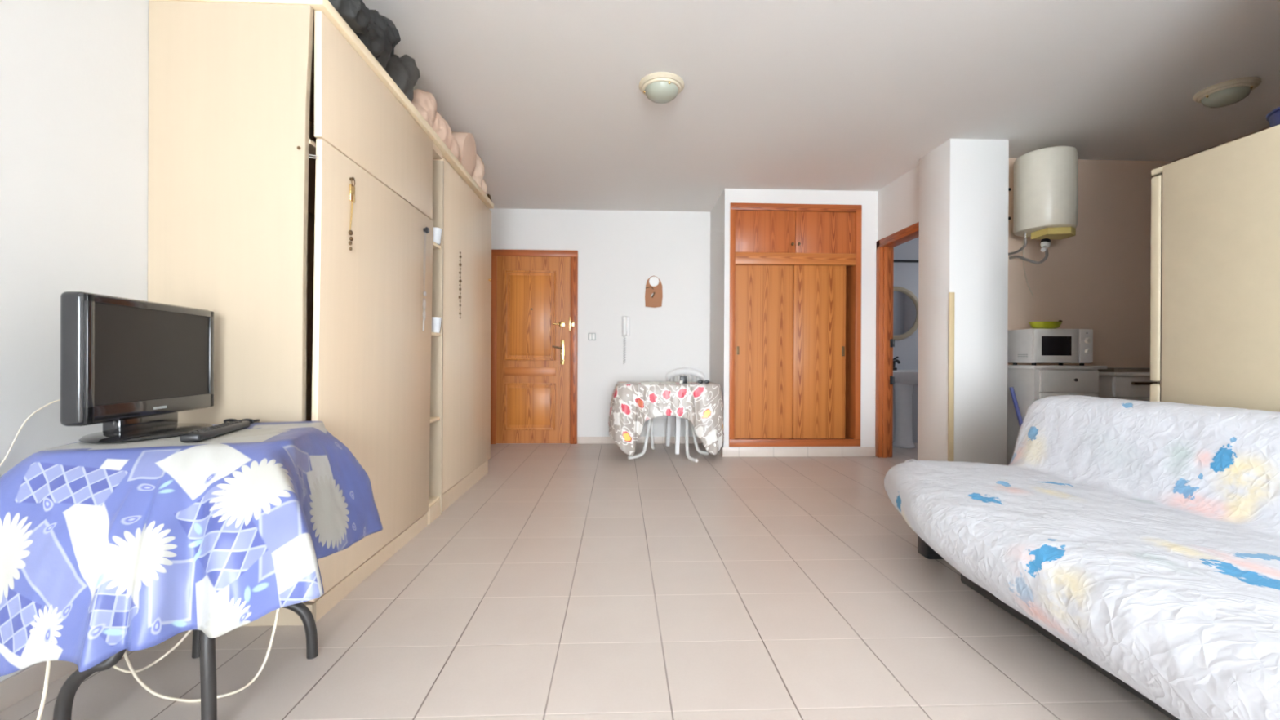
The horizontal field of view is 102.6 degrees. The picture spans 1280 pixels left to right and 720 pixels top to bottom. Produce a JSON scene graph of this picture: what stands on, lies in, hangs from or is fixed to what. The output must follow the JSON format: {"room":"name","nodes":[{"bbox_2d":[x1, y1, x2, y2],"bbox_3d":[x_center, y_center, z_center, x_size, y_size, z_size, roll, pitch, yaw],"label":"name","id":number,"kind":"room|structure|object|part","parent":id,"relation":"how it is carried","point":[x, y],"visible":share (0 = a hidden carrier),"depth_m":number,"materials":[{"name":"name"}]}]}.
{"room":"studio apartment","nodes":[
{"label":"studio apartment","id":0,"kind":"room"},
{"bbox_2d":[0,0,148,681],"bbox_3d":[-1.700,-0.359,1.274,0.100,2.535,8.680,0,0,-2],"label":"wall","id":1,"kind":"structure","parent":0,"point":[74,73],"depth_m":1.46,"materials":[{"name":"white paint"}]},
{"bbox_2d":[0,660,77,712],"bbox_3d":[-1.574,0.874,-0.661,0.010,0.075,4.800,0,0,-2],"label":"baseboard","id":2,"kind":"structure","parent":1,"relation":"attached to","point":[14,689],"depth_m":1.38,"materials":[{"name":"beige tile"}]},
{"bbox_2d":[0,443,1172,719],"bbox_3d":[1.369,0.972,1.347,6.250,0.100,8.820,0,0,-2],"label":"floor","id":3,"kind":"structure","parent":0,"point":[583,581],"depth_m":1.76,"materials":[{"name":"beige tile"}]},
{"bbox_2d":[35,660,51,719],"bbox_3d":[-1.478,0.729,1.201,0.312,0.360,0.045,0,0,23],"label":"power cable","id":4,"kind":"object","parent":3,"relation":"on","point":[48,663],"visible":0.59,"depth_m":1.15,"materials":[{"name":"white plastic"}]},
{"bbox_2d":[53,602,318,719],"bbox_3d":[-1.200,0.563,1.426,0.500,0.697,0.542,0,0,-21],"label":"folding table","id":5,"kind":"object","parent":3,"relation":"on","point":[203,646],"visible":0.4,"depth_m":1.22,"materials":[{"name":"grey metal"}]},
{"bbox_3d":[-1.275,0.574,1.268,0.117,0.673,0.218,0,0,24],"label":"leg","id":6,"kind":"part","parent":5,"relation":"part of","materials":[{"name":"black paint"}]},
{"bbox_2d":[112,630,191,673],"bbox_3d":[-1.381,0.569,1.466,0.327,0.640,0.022,0,0,-4],"label":"power cable","id":7,"kind":"object","parent":5,"relation":"hanging from","point":[180,641],"visible":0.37,"depth_m":1.46,"materials":[{"name":"white plastic"}]},
{"bbox_2d":[0,421,382,676],"bbox_3d":[-1.172,0.424,1.360,0.954,0.434,0.786,0,0,-2],"label":"tablecloth","id":8,"kind":"object","parent":5,"relation":"on","point":[107,549],"visible":0.89,"depth_m":1.09,"materials":[{"name":"blue fabric"}]},
{"bbox_2d":[60,291,213,443],"bbox_3d":[-1.364,0.021,1.446,0.237,0.370,0.484,0,0,-2],"label":"television","id":9,"kind":"object","parent":8,"relation":"on","point":[129,366],"visible":0.98,"depth_m":1.35,"materials":[{"name":"black plastic"}]},
{"bbox_2d":[0,399,60,466],"bbox_3d":[-1.613,0.493,1.352,0.143,0.812,0.303,0,0,31],"label":"power cable","id":10,"kind":"object","parent":9,"relation":"attached to","point":[42,407],"visible":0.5,"depth_m":1.35,"materials":[{"name":"white plastic"}]},
{"bbox_2d":[179,420,249,442],"bbox_3d":[-1.176,0.195,1.430,0.044,0.022,0.300,0,0,-17],"label":"remote control","id":11,"kind":"object","parent":8,"relation":"on","point":[198,435],"visible":1,"depth_m":1.38,"materials":[{"name":"black plastic"}]},
{"bbox_2d":[223,418,259,423],"bbox_3d":[-1.304,0.199,1.684,0.106,0.018,0.043,0,0,-2],"label":"eyeglasses","id":12,"kind":"object","parent":8,"relation":"on","point":[251,421],"visible":0.61,"depth_m":1.66,"materials":[{"name":"black plastic"}]},
{"bbox_3d":[-1.325,0.575,1.555,0.107,0.671,0.032,0,0,35],"label":"leg","id":13,"kind":"part","parent":5,"relation":"part of","materials":[{"name":"black paint"}]},
{"bbox_2d":[123,608,279,702],"bbox_3d":[-1.218,0.577,1.398,0.457,0.667,0.078,0,0,-2],"label":"power cable","id":14,"kind":"object","parent":5,"relation":"hanging from","point":[138,679],"visible":0.57,"depth_m":1.38,"materials":[{"name":"white plastic"}]},
{"bbox_3d":[-1.082,0.574,1.296,0.034,0.675,0.223,0,0,-36],"label":"leg","id":15,"kind":"part","parent":5,"relation":"part of","materials":[{"name":"black paint"}]},
{"bbox_3d":[-1.100,0.576,1.543,0.227,0.670,0.059,0,0,-10],"label":"leg","id":16,"kind":"part","parent":5,"relation":"part of","materials":[{"name":"black paint"}]},
{"bbox_2d":[147,0,433,626],"bbox_3d":[-1.404,-0.154,2.281,0.569,2.125,1.077,0,0,-2],"label":"wardrobe","id":17,"kind":"object","parent":3,"relation":"on","point":[249,203],"visible":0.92,"depth_m":1.75,"materials":[{"name":"beige wood"}]},
{"bbox_3d":[-1.393,-0.154,1.757,0.548,2.125,0.022,0,0,-2],"label":"panel","id":18,"kind":"part","parent":17,"relation":"part of","materials":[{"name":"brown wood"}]},
{"bbox_2d":[348,177,355,250],"bbox_3d":[-1.097,-0.556,1.953,0.017,0.283,0.044,0,0,-2],"label":"door handle","id":19,"kind":"object","parent":17,"relation":"hanging from","point":[352,188],"visible":1,"depth_m":1.95,"materials":[{"name":"brown metal"}]},
{"bbox_3d":[-1.099,-0.548,1.952,0.003,0.116,0.022,0,0,-2],"label":"chain","id":20,"kind":"part","parent":19,"relation":"part of","materials":[{"name":"gold metal"}]},
{"bbox_3d":[-1.141,0.035,2.297,0.042,1.599,1.056,0,0,-2],"label":"bed panel","id":21,"kind":"part","parent":17,"relation":"part of","materials":[{"name":"beige wood"}]},
{"bbox_3d":[-1.134,-0.991,2.300,0.025,0.435,1.056,0,0,-2],"label":"panel","id":22,"kind":"part","parent":17,"relation":"part of","materials":[{"name":"beige wood"}]},
{"bbox_2d":[422,226,429,330],"bbox_3d":[-1.123,-0.425,2.687,0.026,0.548,0.047,0,0,-2],"label":"pendant","id":23,"kind":"object","parent":17,"relation":"hanging from","point":[426,230],"visible":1,"depth_m":2.68,"materials":[{"name":"silver plastic"}]},
{"bbox_3d":[-1.128,-0.519,2.686,0.003,0.315,0.029,0,0,-2],"label":"chain","id":24,"kind":"part","parent":23,"relation":"part of","materials":[{"name":"grey metal"}]},
{"bbox_3d":[-1.122,-0.681,2.692,0.026,0.036,0.036,0,0,-2],"label":"knob","id":25,"kind":"part","parent":23,"relation":"part of","materials":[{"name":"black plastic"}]},
{"bbox_2d":[426,141,444,524],"bbox_3d":[-1.434,-0.156,2.914,0.558,2.125,0.188,0,0,-2],"label":"open shelf unit","id":26,"kind":"object","parent":3,"relation":"on","point":[435,488],"visible":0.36,"depth_m":3.00,"materials":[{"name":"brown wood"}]},
{"bbox_2d":[431,316,441,333],"bbox_3d":[-1.192,-0.202,2.953,0.092,0.087,0.085,0,0,-2],"label":"cup","id":27,"kind":"object","parent":26,"relation":"on","point":[436,322],"visible":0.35,"depth_m":2.93,"materials":[{"name":"white ceramic"}]},
{"bbox_2d":[433,226,441,244],"bbox_3d":[-1.190,-0.712,2.952,0.092,0.087,0.085,0,0,-2],"label":"cup","id":28,"kind":"object","parent":26,"relation":"on","point":[437,231],"visible":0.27,"depth_m":2.93,"materials":[{"name":"white ceramic"}]},
{"bbox_3d":[-1.425,-1.198,2.904,0.541,0.040,0.171,0,0,-2],"label":"panel","id":29,"kind":"part","parent":26,"relation":"part of","materials":[{"name":"beige wood"}]},
{"bbox_2d":[432,155,491,511],"bbox_3d":[-1.447,-0.157,3.562,0.583,2.125,1.107,0,0,-2],"label":"wardrobe","id":30,"kind":"object","parent":3,"relation":"on","point":[467,220],"visible":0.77,"depth_m":3.45,"materials":[{"name":"beige wood"}]},
{"bbox_2d":[158,0,493,208],"bbox_3d":[-1.420,-1.239,2.932,0.578,0.040,2.385,0,0,-2],"label":"cabinet top","id":31,"kind":"object","parent":30,"relation":"on","point":[325,6],"visible":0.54,"depth_m":2.18,"materials":[{"name":"laminate"}]},
{"bbox_2d":[328,0,400,69],"bbox_3d":[-1.276,-1.391,2.042,0.492,0.263,0.596,0,0,-2],"label":"jacket","id":32,"kind":"object","parent":31,"relation":"on","point":[379,33],"visible":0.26,"depth_m":2.06,"materials":[{"name":"grey fabric"}]},
{"bbox_2d":[384,54,420,102],"bbox_3d":[-1.244,-1.369,2.455,0.346,0.220,0.189,0,0,-20],"label":"bag","id":33,"kind":"object","parent":31,"relation":"on","point":[403,70],"visible":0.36,"depth_m":2.44,"materials":[{"name":"grey fabric"}]},
{"bbox_2d":[411,88,459,159],"bbox_3d":[-1.269,-1.391,3.007,0.271,0.262,0.746,0,0,-2],"label":"folded blanket","id":34,"kind":"object","parent":31,"relation":"on","point":[424,102],"visible":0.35,"depth_m":2.90,"materials":[{"name":"beige fabric"}]},
{"bbox_2d":[451,131,476,176],"bbox_3d":[-1.408,-1.416,3.545,0.496,0.304,0.298,0,0,-2],"label":"pillow","id":35,"kind":"object","parent":31,"relation":"on","point":[466,143],"visible":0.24,"depth_m":3.48,"materials":[{"name":"beige fabric"}]},
{"bbox_2d":[471,154,487,194],"bbox_3d":[-1.298,-1.400,3.894,0.265,0.277,0.346,0,0,-2],"label":"sheet","id":36,"kind":"object","parent":31,"relation":"on","point":[478,174],"visible":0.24,"depth_m":3.79,"materials":[{"name":"beige fabric"}]},
{"bbox_2d":[458,251,462,318],"bbox_3d":[-1.151,-0.478,3.281,0.017,0.431,0.029,0,0,-2],"label":"string","id":37,"kind":"object","parent":30,"relation":"hanging from","point":[460,256],"visible":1,"depth_m":3.28,"materials":[{"name":"brown metal"}]},
{"bbox_2d":[627,418,708,462],"bbox_3d":[0.258,0.571,4.939,0.920,0.683,0.773,0,0,-2],"label":"folding table","id":38,"kind":"object","parent":3,"relation":"on","point":[650,424],"visible":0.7,"depth_m":4.86,"materials":[{"name":"paint"}]},
{"bbox_3d":[0.030,0.582,4.836,0.060,0.660,0.399,0,0,38],"label":"leg","id":39,"kind":"part","parent":38,"relation":"part of","materials":[{"name":"white paint"}]},
{"bbox_3d":[0.113,0.582,5.143,0.035,0.660,0.207,0,0,17],"label":"leg","id":40,"kind":"part","parent":38,"relation":"part of","materials":[{"name":"white paint"}]},
{"bbox_2d":[608,381,724,456],"bbox_3d":[0.231,0.546,5.000,1.098,0.646,0.788,0,0,-2],"label":"patterned tablecloth","id":41,"kind":"object","parent":38,"relation":"on","point":[633,403],"visible":0.92,"depth_m":4.67,"materials":[{"name":"fabric"}]},
{"bbox_2d":[640,382,658,383],"bbox_3d":[0.092,0.217,4.873,0.170,0.010,0.130,0,0,-2],"label":"papers","id":42,"kind":"object","parent":41,"relation":"on","point":[641,382],"visible":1,"depth_m":4.82,"materials":[{"name":"white paper"}]},
{"bbox_2d":[680,375,687,383],"bbox_3d":[0.414,0.188,4.895,0.065,0.071,0.050,0,0,-2],"label":"box","id":43,"kind":"object","parent":41,"relation":"on","point":[684,378],"visible":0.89,"depth_m":4.87,"materials":[{"name":"plastic"}]},
{"bbox_2d":[696,380,710,383],"bbox_3d":[0.598,0.206,4.885,0.118,0.037,0.127,0,0,-2],"label":"sunglasses","id":44,"kind":"object","parent":41,"relation":"on","point":[698,381],"visible":1,"depth_m":4.82,"materials":[{"name":"black plastic"}]},
{"bbox_3d":[0.444,0.582,4.786,0.072,0.663,0.460,0,0,-11],"label":"leg","id":45,"kind":"part","parent":38,"relation":"part of","materials":[{"name":"white paint"}]},
{"bbox_3d":[0.551,0.584,5.006,0.260,0.658,0.057,0,0,33],"label":"leg","id":46,"kind":"part","parent":38,"relation":"part of","materials":[{"name":"white paint"}]},
{"bbox_2d":[665,367,719,453],"bbox_3d":[0.522,0.497,5.277,0.436,0.831,0.558,0,0,-8],"label":"plastic chair","id":47,"kind":"object","parent":3,"relation":"on","point":[682,371],"visible":0.28,"depth_m":5.47,"materials":[{"name":"white plastic"}]},
{"bbox_3d":[0.310,0.706,5.426,0.062,0.410,0.077,0,0,-8],"label":"leg","id":48,"kind":"part","parent":47,"relation":"part of","materials":[{"name":"white plastic"}]},
{"bbox_3d":[0.370,0.707,5.017,0.061,0.410,0.093,0,0,-2],"label":"leg","id":49,"kind":"part","parent":47,"relation":"part of","materials":[{"name":"white plastic"}]},
{"bbox_3d":[0.490,0.287,5.500,0.426,0.412,0.105,0,0,-8],"label":"backrest","id":50,"kind":"part","parent":47,"relation":"part of","materials":[{"name":"white plastic"}]},
{"bbox_2d":[892,355,918,448],"bbox_3d":[2.866,0.441,5.455,0.550,0.964,0.476,0,0,-2],"label":"pedestal sink","id":51,"kind":"object","parent":3,"relation":"on","point":[905,380],"visible":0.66,"depth_m":5.38,"materials":[{"name":"white ceramic"}]},
{"bbox_2d":[893,355,900,370],"bbox_3d":[2.788,0.036,5.561,0.080,0.156,0.147,0,0,-2],"label":"tap","id":52,"kind":"object","parent":51,"relation":"on","point":[895,360],"depth_m":5.57,"materials":[{"name":"black metal"}]},
{"bbox_2d":[893,369,918,385],"bbox_3d":[2.867,0.189,5.454,0.550,0.157,0.476,0,0,-2],"label":"basin","id":53,"kind":"object","parent":51,"relation":"in","point":[902,377],"depth_m":5.30,"materials":[{"name":"white ceramic"}]},
{"bbox_2d":[1008,386,1022,427],"bbox_3d":[2.808,0.565,3.739,0.026,0.727,0.224,0,0,-20],"label":"broom","id":54,"kind":"object","parent":3,"relation":"on","point":[1011,388],"visible":0.34,"depth_m":3.79,"materials":[{"name":"blue plastic"}]},
{"bbox_2d":[917,534,1179,719],"bbox_3d":[1.702,0.578,1.429,0.880,0.692,2.060,0,0,-2],"label":"sofa","id":55,"kind":"object","parent":3,"relation":"on","point":[924,549],"visible":0.12,"depth_m":1.66,"materials":[{"name":"black paint"}]},
{"bbox_3d":[1.724,0.788,1.235,0.850,0.192,1.630,0,0,-2],"label":"frame","id":56,"kind":"part","parent":55,"relation":"part of","materials":[{"name":"black paint"}]},
{"bbox_2d":[884,395,1279,719],"bbox_3d":[1.629,0.480,1.476,1.221,0.633,2.222,0,0,-2],"label":"sofa cover","id":57,"kind":"object","parent":55,"relation":"on","point":[1144,536],"visible":1,"depth_m":1.51,"materials":[{"name":"white fabric"}]},
{"bbox_2d":[1006,364,1107,465],"bbox_3d":[3.075,0.483,3.878,0.545,0.886,0.423,0,0,-2],"label":"base cabinet","id":58,"kind":"object","parent":3,"relation":"on","point":[1030,384],"visible":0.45,"depth_m":3.69,"materials":[{"name":"white paint"}]},
{"bbox_2d":[1007,328,1093,365],"bbox_3d":[3.074,-0.095,3.849,0.446,0.268,0.290,0,0,-2],"label":"microwave","id":59,"kind":"object","parent":58,"relation":"on","point":[1033,346],"visible":0.94,"depth_m":3.73,"materials":[{"name":"white plastic"}]},
{"bbox_2d":[1028,320,1062,328],"bbox_3d":[3.048,-0.267,3.842,0.256,0.071,0.142,0,0,-2],"label":"bowl","id":60,"kind":"object","parent":59,"relation":"on","point":[1040,325],"visible":0.84,"depth_m":3.79,"materials":[{"name":"plastic"}]},
{"bbox_3d":[3.025,-0.103,3.732,0.333,0.245,0.021,0,0,-2],"label":"door","id":61,"kind":"part","parent":59,"relation":"part of","materials":[{"name":"white paint"}]},
{"bbox_3d":[3.250,-0.102,3.741,0.098,0.245,0.021,0,0,-2],"label":"control panel","id":62,"kind":"part","parent":59,"relation":"part of","materials":[{"name":"white plastic"}]},
{"bbox_3d":[3.091,0.319,3.693,0.430,0.155,0.016,0,0,-2],"label":"drawer","id":63,"kind":"part","parent":58,"relation":"part of","materials":[{"name":"white paint"}]},
{"bbox_3d":[3.091,0.153,3.692,0.430,0.157,0.016,0,0,-2],"label":"drawer","id":64,"kind":"part","parent":58,"relation":"part of","materials":[{"name":"white paint"}]},
{"bbox_2d":[1097,367,1159,401],"bbox_3d":[3.899,0.496,3.966,0.788,0.868,0.318,0,0,-2],"label":"base cabinet","id":65,"kind":"object","parent":3,"relation":"on","point":[1118,383],"depth_m":3.82,"materials":[{"name":"white paint"}]},
{"bbox_2d":[1097,367,1150,372],"bbox_3d":[3.901,0.077,3.968,0.788,0.030,0.313,0,0,-2],"label":"countertop","id":66,"kind":"structure","parent":65,"relation":"on","point":[1109,369],"depth_m":3.80,"materials":[{"name":"grey stone"}]},
{"bbox_3d":[3.722,0.552,3.833,0.365,0.535,0.016,0,0,-2],"label":"door","id":67,"kind":"part","parent":65,"relation":"part of","materials":[{"name":"white paint"}]},
{"bbox_3d":[3.724,0.199,3.832,0.365,0.150,0.016,0,0,-2],"label":"drawer","id":68,"kind":"part","parent":65,"relation":"part of","materials":[{"name":"white paint"}]},
{"bbox_3d":[3.752,0.174,3.813,0.180,0.020,0.025,0,0,-2],"label":"handle","id":69,"kind":"part","parent":65,"relation":"part of","materials":[{"name":"brown metal"}]},
{"bbox_2d":[1150,124,1279,412],"bbox_3d":[2.520,0.051,1.951,0.590,1.751,0.650,0,0,-2],"label":"cabinet","id":70,"kind":"object","parent":3,"relation":"on","point":[1215,286],"visible":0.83,"depth_m":1.97,"materials":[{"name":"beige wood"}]},
{"bbox_3d":[2.507,0.485,2.222,0.588,0.762,0.044,0,0,-2],"label":"freezer door","id":71,"kind":"part","parent":70,"relation":"part of","materials":[{"name":"beige metal"}]},
{"bbox_3d":[2.511,-0.349,2.221,0.588,0.886,0.044,0,0,-2],"label":"door","id":72,"kind":"part","parent":70,"relation":"part of","materials":[{"name":"beige wood"}]},
{"bbox_2d":[1266,106,1279,127],"bbox_3d":[2.434,-0.869,1.821,0.268,0.085,0.268,0,0,-2],"label":"tub","id":73,"kind":"object","parent":70,"relation":"on","point":[1273,117],"visible":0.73,"depth_m":1.88,"materials":[{"name":"blue plastic"}]},
{"bbox_2d":[488,208,919,444],"bbox_3d":[1.029,-0.354,5.674,5.700,2.535,0.100,0,0,-2],"label":"wall","id":74,"kind":"structure","parent":0,"point":[619,251],"depth_m":5.58,"materials":[{"name":"white paint"}]},
{"bbox_2d":[490,248,577,444],"bbox_3d":[-1.145,-0.140,5.497,0.942,2.088,0.084,0,0,-2],"label":"door","id":75,"kind":"structure","parent":74,"relation":"in","point":[535,292],"depth_m":5.51,"materials":[{"name":"brown wood"}]},
{"bbox_3d":[-1.181,0.124,5.513,0.545,0.090,0.007,0,0,-2],"label":"rail","id":76,"kind":"part","parent":75,"relation":"part of","materials":[{"name":"brown wood"}]},
{"bbox_3d":[-1.182,0.501,5.509,0.545,0.505,0.020,0,0,-2],"label":"panel","id":77,"kind":"part","parent":75,"relation":"part of","materials":[{"name":"brown wood"}]},
{"bbox_3d":[-1.178,-0.478,5.507,0.545,0.965,0.020,0,0,-2],"label":"panel","id":78,"kind":"part","parent":75,"relation":"part of","materials":[{"name":"brown wood"}]},
{"bbox_3d":[-0.836,-0.085,5.523,0.043,0.270,0.011,0,0,-2],"label":"handle plate","id":79,"kind":"part","parent":75,"relation":"part of","materials":[{"name":"gold metal"}]},
{"bbox_3d":[-0.756,-0.389,5.526,0.016,0.150,0.009,0,0,-2],"label":"chain plate","id":80,"kind":"part","parent":75,"relation":"part of","materials":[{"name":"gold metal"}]},
{"bbox_2d":[588,333,595,340],"bbox_3d":[-0.521,-0.253,5.555,0.080,0.080,0.016,0,0,-2],"label":"light switch","id":81,"kind":"object","parent":74,"relation":"attached to","point":[592,336],"visible":1,"depth_m":5.55,"materials":[{"name":"white paint"}]},
{"bbox_2d":[622,315,630,364],"bbox_3d":[-0.154,-0.215,5.540,0.086,0.522,0.075,0,0,-2],"label":"phone","id":82,"kind":"object","parent":74,"relation":"attached to","point":[625,319],"visible":1,"depth_m":5.54,"materials":[{"name":"white plastic"}]},
{"bbox_3d":[-0.168,-0.110,5.543,0.031,0.310,0.031,0,0,-2],"label":"coiled cord","id":83,"kind":"part","parent":82,"relation":"part of","materials":[{"name":"white plastic"}]},
{"bbox_2d":[644,275,662,307],"bbox_3d":[0.150,-0.744,5.572,0.192,0.348,0.032,0,0,-2],"label":"wall plaque","id":84,"kind":"object","parent":74,"relation":"attached to","point":[653,293],"visible":1,"depth_m":5.57,"materials":[{"name":"brown wood"}]},
{"bbox_2d":[893,286,918,340],"bbox_3d":[2.831,-0.518,5.676,0.600,0.600,0.034,0,0,-2],"label":"round mirror","id":85,"kind":"object","parent":74,"relation":"attached to","point":[905,303],"visible":0.42,"depth_m":5.68,"materials":[{"name":"beige mirror"}]},
{"bbox_2d":[709,188,877,447],"bbox_3d":[1.518,-0.351,5.261,1.475,2.535,0.765,0,0,-2],"label":"wall","id":86,"kind":"structure","parent":0,"point":[720,212],"depth_m":4.90,"materials":[{"name":"white paint"}]},
{"bbox_2d":[577,436,875,457],"bbox_3d":[0.794,0.870,5.229,2.915,0.088,0.775,0,0,-2],"label":"baseboard","id":87,"kind":"structure","parent":86,"relation":"attached to","point":[724,451],"depth_m":4.88,"materials":[{"name":"beige tile"}]},
{"bbox_2d":[728,202,862,446],"bbox_3d":[1.469,-0.331,5.125,1.265,2.305,0.533,0,0,-2],"label":"closet","id":88,"kind":"object","parent":86,"relation":"in","point":[795,333],"visible":0.98,"depth_m":4.91,"materials":[{"name":"brown wood"}]},
{"bbox_3d":[1.190,-0.079,4.928,0.595,1.657,0.020,0,0,-2],"label":"sliding door","id":89,"kind":"part","parent":88,"relation":"part of","materials":[{"name":"brown wood"}]},
{"bbox_3d":[1.191,-1.220,4.878,0.577,0.395,0.020,0,0,-2],"label":"door","id":90,"kind":"part","parent":88,"relation":"part of","materials":[{"name":"brown wood"}]},
{"bbox_3d":[1.472,0.787,4.917,1.265,0.070,0.103,0,0,-2],"label":"rail","id":91,"kind":"part","parent":88,"relation":"part of","materials":[{"name":"brown wood"}]},
{"bbox_3d":[1.477,-0.963,4.917,1.160,0.110,0.096,0,0,-2],"label":"rail","id":92,"kind":"part","parent":88,"relation":"part of","materials":[{"name":"brown wood"}]},
{"bbox_3d":[1.482,-1.450,4.913,1.265,0.065,0.103,0,0,-2],"label":"head rail","id":93,"kind":"part","parent":88,"relation":"part of","materials":[{"name":"brown wood"}]},
{"bbox_3d":[1.721,-0.076,4.919,0.505,1.657,0.022,0,0,-2],"label":"sliding door","id":94,"kind":"part","parent":88,"relation":"part of","materials":[{"name":"brown wood"}]},
{"bbox_3d":[1.770,-1.217,4.900,0.575,0.395,0.020,0,0,-2],"label":"door","id":95,"kind":"part","parent":88,"relation":"part of","materials":[{"name":"brown wood"}]},
{"bbox_3d":[1.948,-0.083,4.913,0.028,0.095,0.010,0,0,-2],"label":"recessed pull","id":96,"kind":"part","parent":88,"relation":"part of","materials":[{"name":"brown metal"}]},
{"bbox_2d":[362,0,1279,211],"bbox_3d":[1.381,-1.663,1.342,6.250,0.100,8.820,0,0,-2],"label":"ceiling","id":97,"kind":"structure","parent":0,"point":[793,95],"depth_m":3.00,"materials":[{"name":"white paint"}]},
{"bbox_2d":[639,71,684,103],"bbox_3d":[0.127,-1.574,3.015,0.268,0.092,0.268,0,0,-2],"label":"ceiling lamp","id":98,"kind":"object","parent":97,"relation":"attached to","point":[660,87],"visible":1,"depth_m":2.95,"materials":[{"name":"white glass"}]},
{"bbox_3d":[0.127,-1.564,3.015,0.200,0.071,0.200,0,0,-2],"label":"lamp shade","id":99,"kind":"part","parent":98,"relation":"part of","materials":[{"name":"white glass"}]},
{"bbox_2d":[1192,76,1261,107],"bbox_3d":[3.470,-1.559,3.036,0.268,0.092,0.268,0,0,-2],"label":"ceiling lamp","id":100,"kind":"object","parent":97,"relation":"attached to","point":[1226,93],"visible":1,"depth_m":2.98,"materials":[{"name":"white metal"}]},
{"bbox_3d":[3.470,-1.548,3.036,0.200,0.071,0.200,0,0,-2],"label":"lamp shade","id":101,"kind":"part","parent":100,"relation":"part of","materials":[{"name":"white glass"}]},
{"bbox_2d":[877,164,919,240],"bbox_3d":[2.326,-0.346,4.900,0.110,2.535,1.550,0,0,-2],"label":"wall","id":102,"kind":"structure","parent":0,"point":[898,202],"depth_m":4.53,"materials":[{"name":"white paint"}]},
{"bbox_2d":[875,222,919,457],"bbox_3d":[2.340,-0.106,4.517,0.141,2.056,0.780,0,0,-2],"label":"door frame","id":103,"kind":"structure","parent":102,"relation":"in","point":[885,343],"depth_m":4.84,"materials":[{"name":"brown wood"}]},
{"bbox_2d":[917,138,1008,465],"bbox_3d":[2.464,-0.344,3.934,0.440,2.535,0.390,0,0,-2],"label":"wall pillar","id":104,"kind":"structure","parent":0,"point":[963,183],"depth_m":3.74,"materials":[{"name":"white paint"}]},
{"bbox_2d":[947,292,955,461],"bbox_3d":[2.262,0.215,3.727,0.040,1.415,0.013,0,0,-2],"label":"strip","id":105,"kind":"object","parent":104,"relation":"attached to","point":[951,295],"visible":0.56,"depth_m":3.72,"materials":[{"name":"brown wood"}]},
{"bbox_2d":[1008,146,1078,295],"bbox_3d":[3.030,-1.024,3.870,0.380,1.024,0.439,0,0,-2],"label":"water heater","id":106,"kind":"object","parent":104,"relation":"attached to","point":[1046,180],"visible":0.94,"depth_m":3.70,"materials":[{"name":"white metal"}]},
{"bbox_3d":[3.089,-0.733,4.085,0.098,0.442,0.019,0,0,-10],"label":"power cord","id":107,"kind":"part","parent":106,"relation":"part of","materials":[{"name":"white plastic"}]},
{"bbox_3d":[3.031,-1.248,3.869,0.380,0.577,0.439,0,0,-2],"label":"tank","id":108,"kind":"part","parent":106,"relation":"part of","materials":[{"name":"white metal"}]},
{"bbox_2d":[1007,158,1172,368],"bbox_3d":[3.531,-0.340,4.141,1.720,2.535,0.060,0,0,-2],"label":"wall","id":109,"kind":"structure","parent":0,"point":[1098,278],"depth_m":4.12,"materials":[{"name":"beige paint"}]},
{"bbox_2d":[1172,126,1270,162],"bbox_3d":[4.393,-0.334,2.859,0.100,2.535,2.570,0,0,-2],"label":"wall","id":110,"kind":"structure","parent":0,"point":[1268,126],"depth_m":3.79,"materials":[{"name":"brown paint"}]},
{"bbox_3d":[3.859,-0.339,4.980,0.100,2.535,1.510,0,0,-2],"label":"wall","id":111,"kind":"structure","parent":0,"visible":0},
{"bbox_2d":[893,259,918,262],"bbox_3d":[3.075,-1.062,5.523,1.420,0.027,0.027,0,0,-2],"label":"shower rail","id":112,"kind":"object","parent":111,"relation":"attached to","point":[895,260],"visible":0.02,"depth_m":5.50,"materials":[{"name":"black plastic"}]}
]}

